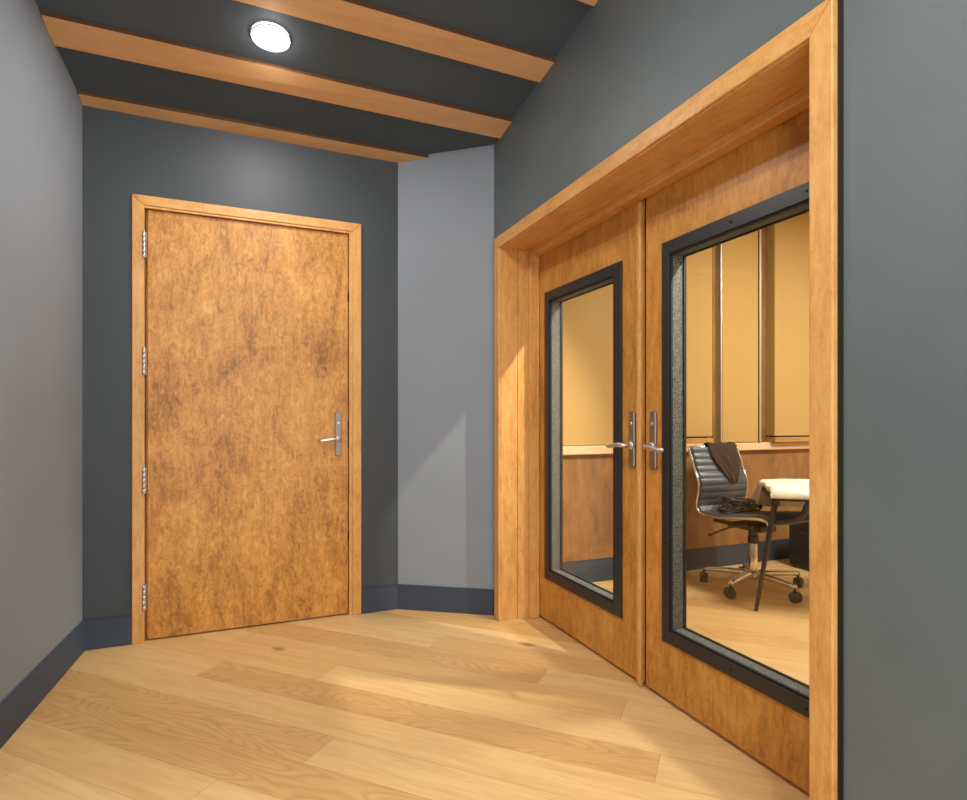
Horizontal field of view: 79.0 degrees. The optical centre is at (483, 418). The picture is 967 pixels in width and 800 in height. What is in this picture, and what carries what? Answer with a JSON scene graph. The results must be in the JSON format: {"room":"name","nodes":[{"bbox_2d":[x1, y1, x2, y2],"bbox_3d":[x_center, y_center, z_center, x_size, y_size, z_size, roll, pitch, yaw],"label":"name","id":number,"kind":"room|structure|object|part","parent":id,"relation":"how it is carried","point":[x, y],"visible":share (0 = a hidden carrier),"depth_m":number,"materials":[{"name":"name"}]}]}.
{"room":"office hallway","nodes":[
{"label":"office hallway","id":0,"kind":"room"},
{"bbox_2d":[0,0,81,701],"bbox_3d":[-1.219,-0.664,0.609,0.100,3.528,4.659,0,0,-19],"label":"wall","id":1,"kind":"structure","parent":0,"point":[41,105],"depth_m":2.28,"materials":[{"name":"grey paint"}]},
{"bbox_2d":[0,620,84,748],"bbox_3d":[-1.163,1.028,0.623,0.015,0.141,4.639,0,0,-19],"label":"baseboard","id":2,"kind":"structure","parent":1,"relation":"attached to","point":[16,707],"depth_m":2.26,"materials":[{"name":"blue paint"}]},
{"bbox_2d":[82,105,397,619],"bbox_3d":[-1.262,-0.216,3.162,1.676,2.632,0.160,0,0,-24],"label":"wall","id":3,"kind":"structure","parent":0,"point":[124,155],"depth_m":2.94,"materials":[{"name":"grey paint"}]},
{"bbox_2d":[83,615,131,650],"bbox_3d":[-1.809,1.028,2.828,0.205,0.141,0.015,0,0,-24],"label":"baseboard","id":4,"kind":"structure","parent":3,"relation":"attached to","point":[107,632],"depth_m":2.82,"materials":[{"name":"blue paint"}]},
{"bbox_2d":[142,210,347,638],"bbox_3d":[-1.218,0.028,3.088,1.004,2.129,0.116,0,0,-24],"label":"door","id":5,"kind":"structure","parent":3,"relation":"in","point":[248,322],"depth_m":3.09,"materials":[{"name":"brown wood"}]},
{"bbox_3d":[-0.841,0.112,3.222,0.135,0.038,0.061,0,0,-24],"label":"lever","id":6,"kind":"part","parent":5,"relation":"part of","materials":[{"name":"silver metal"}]},
{"bbox_2d":[132,194,360,643],"bbox_3d":[-1.228,0.000,3.146,1.119,2.198,0.138,0,0,-24],"label":"door frame","id":7,"kind":"structure","parent":3,"relation":"attached to","point":[141,204],"depth_m":2.99,"materials":[{"name":"brown wood"}]},
{"bbox_3d":[-1.204,-1.075,3.091,1.115,0.049,0.018,0,0,-24],"label":"head casing","id":8,"kind":"part","parent":7,"relation":"part of","materials":[{"name":"brown wood"}]},
{"bbox_2d":[361,584,397,613],"bbox_3d":[-0.591,1.028,3.359,0.214,0.141,0.016,0,0,-23],"label":"baseboard","id":9,"kind":"structure","parent":3,"relation":"attached to","point":[378,598],"depth_m":3.35,"materials":[{"name":"blue paint"}]},
{"bbox_2d":[35,0,590,153],"bbox_3d":[-0.175,-2.001,1.089,2.665,1.036,4.750,0,0,-22],"label":"ceiling","id":10,"kind":"structure","parent":0,"point":[542,27],"depth_m":2.62,"materials":[{"name":"grey paint"}]},
{"bbox_2d":[78,90,427,162],"bbox_3d":[-1.117,-1.507,3.092,1.692,0.041,0.115,0,0,-22],"label":"ceiling beam","id":11,"kind":"structure","parent":10,"relation":"attached to","point":[177,115],"depth_m":3.03,"materials":[{"name":"brown wood"}]},
{"bbox_2d":[250,22,290,51],"bbox_3d":[-0.900,-1.611,2.484,0.161,0.033,0.160,0,0,-22],"label":"recessed light","id":12,"kind":"object","parent":10,"relation":"in","point":[268,36],"visible":1,"depth_m":2.46,"materials":[{"name":"white paint"}]},
{"bbox_2d":[41,11,511,137],"bbox_3d":[-0.823,-1.572,2.761,2.037,0.072,0.155,0,0,-22],"label":"ceiling beam","id":13,"kind":"structure","parent":10,"relation":"attached to","point":[64,31],"depth_m":2.66,"materials":[{"name":"brown wood"}]},
{"bbox_2d":[235,0,553,82],"bbox_3d":[-0.662,-1.643,2.330,2.063,0.097,0.140,0,0,-22],"label":"ceiling beam","id":14,"kind":"structure","parent":10,"relation":"attached to","point":[355,16],"depth_m":2.47,"materials":[{"name":"brown wood"}]},
{"bbox_2d":[577,0,597,5],"bbox_3d":[-0.500,-1.715,1.894,2.090,0.125,0.137,0,0,-22],"label":"ceiling beam","id":15,"kind":"structure","parent":10,"relation":"attached to","point":[590,2],"depth_m":2.33,"materials":[{"name":"brown wood"}]},
{"bbox_2d":[0,558,808,799],"bbox_3d":[1.560,1.130,1.874,7.500,0.060,4.900,0,0,-22],"label":"floor","id":16,"kind":"structure","parent":0,"point":[397,704],"depth_m":2.14,"materials":[{"name":"brown wood"}]},
{"bbox_2d":[687,445,808,602],"bbox_3d":[1.740,0.642,3.807,0.689,0.916,0.722,0,0,-24],"label":"office chair","id":17,"kind":"object","parent":16,"relation":"on","point":[712,482],"visible":0.89,"depth_m":3.85,"materials":[{"name":"black leather"}]},
{"bbox_3d":[1.631,0.413,4.065,0.424,0.442,0.117,0,0,-24],"label":"backrest","id":18,"kind":"part","parent":17,"relation":"part of","materials":[{"name":"black leather"}]},
{"bbox_2d":[703,442,739,482],"bbox_3d":[1.682,0.301,4.090,0.256,0.280,0.161,0,0,-22],"label":"garment","id":19,"kind":"object","parent":17,"relation":"on","point":[726,455],"visible":0.95,"depth_m":4.08,"materials":[{"name":"brown fabric"}]},
{"bbox_3d":[1.562,0.726,3.803,0.226,0.064,0.025,0,0,-8],"label":"tilt lever","id":20,"kind":"part","parent":17,"relation":"part of","materials":[{"name":"black plastic"}]},
{"bbox_3d":[1.600,1.000,3.892,0.275,0.048,0.048,0,0,31],"label":"leg","id":21,"kind":"part","parent":17,"relation":"part of","materials":[{"name":"silver metal"}]},
{"bbox_3d":[1.538,0.419,3.730,0.018,0.458,0.665,0,0,-24],"label":"rail","id":22,"kind":"part","parent":17,"relation":"part of","materials":[{"name":"silver metal"}]},
{"bbox_2d":[716,496,762,513],"bbox_3d":[1.691,0.572,3.888,0.290,0.102,0.290,0,0,-22],"label":"cable bundle","id":23,"kind":"object","parent":17,"relation":"on","point":[743,502],"visible":1,"depth_m":3.86,"materials":[{"name":"black rubber"}]},
{"bbox_3d":[1.617,1.000,3.690,0.275,0.048,0.048,0,0,-41],"label":"leg","id":24,"kind":"part","parent":17,"relation":"part of","materials":[{"name":"silver metal"}]},
{"bbox_3d":[1.942,0.419,3.910,0.018,0.458,0.665,0,0,-24],"label":"rail","id":25,"kind":"part","parent":17,"relation":"part of","materials":[{"name":"silver metal"}]},
{"bbox_3d":[1.787,1.000,3.971,0.048,0.048,0.275,0,0,13],"label":"leg","id":26,"kind":"part","parent":17,"relation":"part of","materials":[{"name":"silver metal"}]},
{"bbox_3d":[1.764,0.613,3.766,0.424,0.066,0.561,0,0,-24],"label":"seat","id":27,"kind":"part","parent":17,"relation":"part of","materials":[{"name":"black leather"}]},
{"bbox_3d":[1.817,1.000,3.645,0.048,0.048,0.276,0,0,-24],"label":"leg","id":28,"kind":"part","parent":17,"relation":"part of","materials":[{"name":"silver metal"}]},
{"bbox_3d":[1.920,1.000,3.818,0.275,0.048,0.048,0,0,-5],"label":"leg","id":29,"kind":"part","parent":17,"relation":"part of","materials":[{"name":"silver metal"}]},
{"bbox_2d":[754,486,808,610],"bbox_3d":[2.108,0.770,3.530,0.944,0.658,0.699,0,0,19],"label":"side table","id":30,"kind":"object","parent":16,"relation":"on","point":[775,503],"visible":0.34,"depth_m":3.36,"materials":[{"name":"brown metal"}]},
{"bbox_3d":[1.623,0.781,3.371,0.146,0.635,0.034,0,0,-2],"label":"leg","id":31,"kind":"part","parent":30,"relation":"part of","materials":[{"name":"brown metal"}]},
{"bbox_2d":[747,479,808,508],"bbox_3d":[2.063,0.510,3.547,0.845,0.259,0.664,0,0,19],"label":"tablecloth","id":32,"kind":"object","parent":30,"relation":"on","point":[778,488],"visible":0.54,"depth_m":3.66,"materials":[{"name":"beige fabric"}]},
{"bbox_3d":[2.107,0.456,3.529,0.750,0.022,0.620,0,0,19],"label":"frame","id":33,"kind":"part","parent":30,"relation":"part of","materials":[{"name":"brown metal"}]},
{"bbox_2d":[789,522,808,568],"bbox_3d":[2.510,0.912,4.316,0.408,0.375,0.314,0,0,-22],"label":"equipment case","id":34,"kind":"object","parent":16,"relation":"on","point":[799,532],"visible":0.23,"depth_m":4.31,"materials":[{"name":"black plastic"}]},
{"bbox_2d":[398,145,493,588],"bbox_3d":[-0.211,-0.235,3.394,0.566,2.671,0.083,0,0,11],"label":"wall","id":35,"kind":"structure","parent":0,"point":[446,199],"depth_m":3.35,"materials":[{"name":"grey paint"}]},
{"bbox_2d":[398,584,493,614],"bbox_3d":[-0.220,1.028,3.346,0.566,0.141,0.015,0,0,11],"label":"baseboard","id":36,"kind":"structure","parent":35,"relation":"attached to","point":[410,597],"depth_m":3.34,"materials":[{"name":"blue paint"}]},
{"bbox_2d":[587,246,768,445],"bbox_3d":[2.168,-0.300,4.603,4.320,2.800,0.100,0,0,-22],"label":"wall","id":37,"kind":"structure","parent":0,"point":[715,246],"depth_m":4.37,"materials":[{"name":"wood"}]},
{"bbox_2d":[563,284,612,445],"bbox_3d":[0.591,-0.719,3.892,0.818,1.792,0.029,0,0,-22],"label":"acoustic panel","id":38,"kind":"object","parent":37,"relation":"attached to","point":[588,317],"visible":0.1,"depth_m":3.92,"materials":[{"name":"fabric"}]},
{"bbox_2d":[563,539,788,581],"bbox_3d":[2.153,1.022,4.535,4.200,0.154,0.015,0,0,-22],"label":"baseboard","id":39,"kind":"structure","parent":37,"relation":"attached to","point":[592,570],"depth_m":4.32,"materials":[{"name":"blue paint"}]},
{"bbox_2d":[563,449,808,561],"bbox_3d":[2.152,0.588,4.536,4.200,0.715,0.012,0,0,-22],"label":"wainscot","id":40,"kind":"structure","parent":37,"relation":"attached to","point":[587,479],"depth_m":4.00,"materials":[{"name":"brown wood"}]},
{"bbox_2d":[563,442,808,454],"bbox_3d":[2.159,0.208,4.519,4.200,0.059,0.050,0,0,-22],"label":"chair rail","id":41,"kind":"object","parent":37,"relation":"attached to","point":[596,449],"visible":0.16,"depth_m":4.40,"materials":[{"name":"beige wood"}]},
{"bbox_2d":[686,248,712,443],"bbox_3d":[1.336,-0.719,4.193,0.750,1.793,0.033,0,0,-22],"label":"acoustic panel","id":42,"kind":"object","parent":37,"relation":"attached to","point":[698,265],"visible":0.32,"depth_m":4.27,"materials":[{"name":"fabric"}]},
{"bbox_3d":[1.336,0.159,4.193,0.750,0.038,0.033,0,0,-22],"label":"frame","id":43,"kind":"part","parent":42,"relation":"part of","materials":[{"name":"brown wood"}]},
{"bbox_2d":[711,246,714,442],"bbox_3d":[1.701,-0.719,4.348,0.022,1.793,0.019,0,0,-22],"label":"trim","id":44,"kind":"structure","parent":37,"relation":"attached to","point":[713,248],"depth_m":4.34,"materials":[{"name":"brown wood"}]},
{"bbox_2d":[716,244,721,441],"bbox_3d":[1.744,-0.719,4.348,0.012,1.793,0.051,0,0,-22],"label":"trim","id":45,"kind":"structure","parent":37,"relation":"attached to","point":[718,247],"depth_m":4.33,"materials":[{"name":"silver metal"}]},
{"bbox_2d":[722,231,757,442],"bbox_3d":[1.917,-0.720,4.420,0.353,1.790,0.049,0,0,-22],"label":"acoustic panel","id":46,"kind":"object","parent":37,"relation":"attached to","point":[739,255],"visible":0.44,"depth_m":4.40,"materials":[{"name":"fabric"}]},
{"bbox_2d":[758,229,760,441],"bbox_3d":[2.096,-0.719,4.490,0.018,1.793,0.054,0,0,-22],"label":"trim","id":47,"kind":"structure","parent":37,"relation":"attached to","point":[759,231],"depth_m":4.46,"materials":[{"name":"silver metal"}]},
{"bbox_2d":[761,228,765,441],"bbox_3d":[2.148,-0.719,4.534,0.080,1.793,0.011,0,0,-22],"label":"trim","id":48,"kind":"structure","parent":37,"relation":"attached to","point":[763,231],"depth_m":4.53,"materials":[{"name":"brown wood"}]},
{"bbox_2d":[766,213,808,441],"bbox_3d":[2.603,-0.719,4.675,0.860,1.793,0.093,0,0,-22],"label":"acoustic panel","id":49,"kind":"object","parent":37,"relation":"attached to","point":[787,241],"visible":0.4,"depth_m":4.53,"materials":[{"name":"fabric"}]},
{"bbox_3d":[2.603,0.159,4.675,0.860,0.038,0.093,0,0,-22],"label":"frame","id":50,"kind":"part","parent":49,"relation":"part of","materials":[{"name":"brown wood"}]},
{"bbox_2d":[494,0,966,799],"bbox_3d":[0.937,-0.506,1.540,0.305,3.213,4.750,0,0,-22],"label":"wall","id":51,"kind":"structure","parent":0,"point":[626,65],"depth_m":1.28,"materials":[{"name":"grey paint"}]},
{"bbox_2d":[539,198,645,685],"bbox_3d":[0.485,0.085,2.829,0.148,2.018,0.954,0,0,-22],"label":"door","id":52,"kind":"structure","parent":51,"relation":"in","point":[613,251],"depth_m":2.59,"materials":[{"name":"brown wood"}]},
{"bbox_3d":[0.574,0.110,2.494,0.061,0.038,0.135,0,0,-22],"label":"lever","id":53,"kind":"part","parent":52,"relation":"part of","materials":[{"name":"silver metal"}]},
{"bbox_2d":[494,0,843,799],"bbox_3d":[0.591,0.052,2.367,0.325,2.094,2.034,0,0,-22],"label":"door frame","id":54,"kind":"structure","parent":51,"relation":"attached to","point":[801,68],"depth_m":1.69,"materials":[{"name":"brown wood"}]},
{"bbox_3d":[0.447,-0.964,2.316,0.020,0.063,2.017,0,0,-22],"label":"head casing","id":55,"kind":"part","parent":54,"relation":"part of","materials":[{"name":"brown wood"}]},
{"bbox_2d":[642,108,808,792],"bbox_3d":[0.838,0.079,1.958,0.148,2.006,0.925,0,0,-22],"label":"door","id":56,"kind":"structure","parent":51,"relation":"in","point":[763,182],"depth_m":2.14,"materials":[{"name":"brown wood"}]},
{"bbox_3d":[0.662,0.110,2.276,0.061,0.038,0.135,0,0,-22],"label":"lever","id":57,"kind":"part","parent":56,"relation":"part of","materials":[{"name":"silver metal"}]}
]}

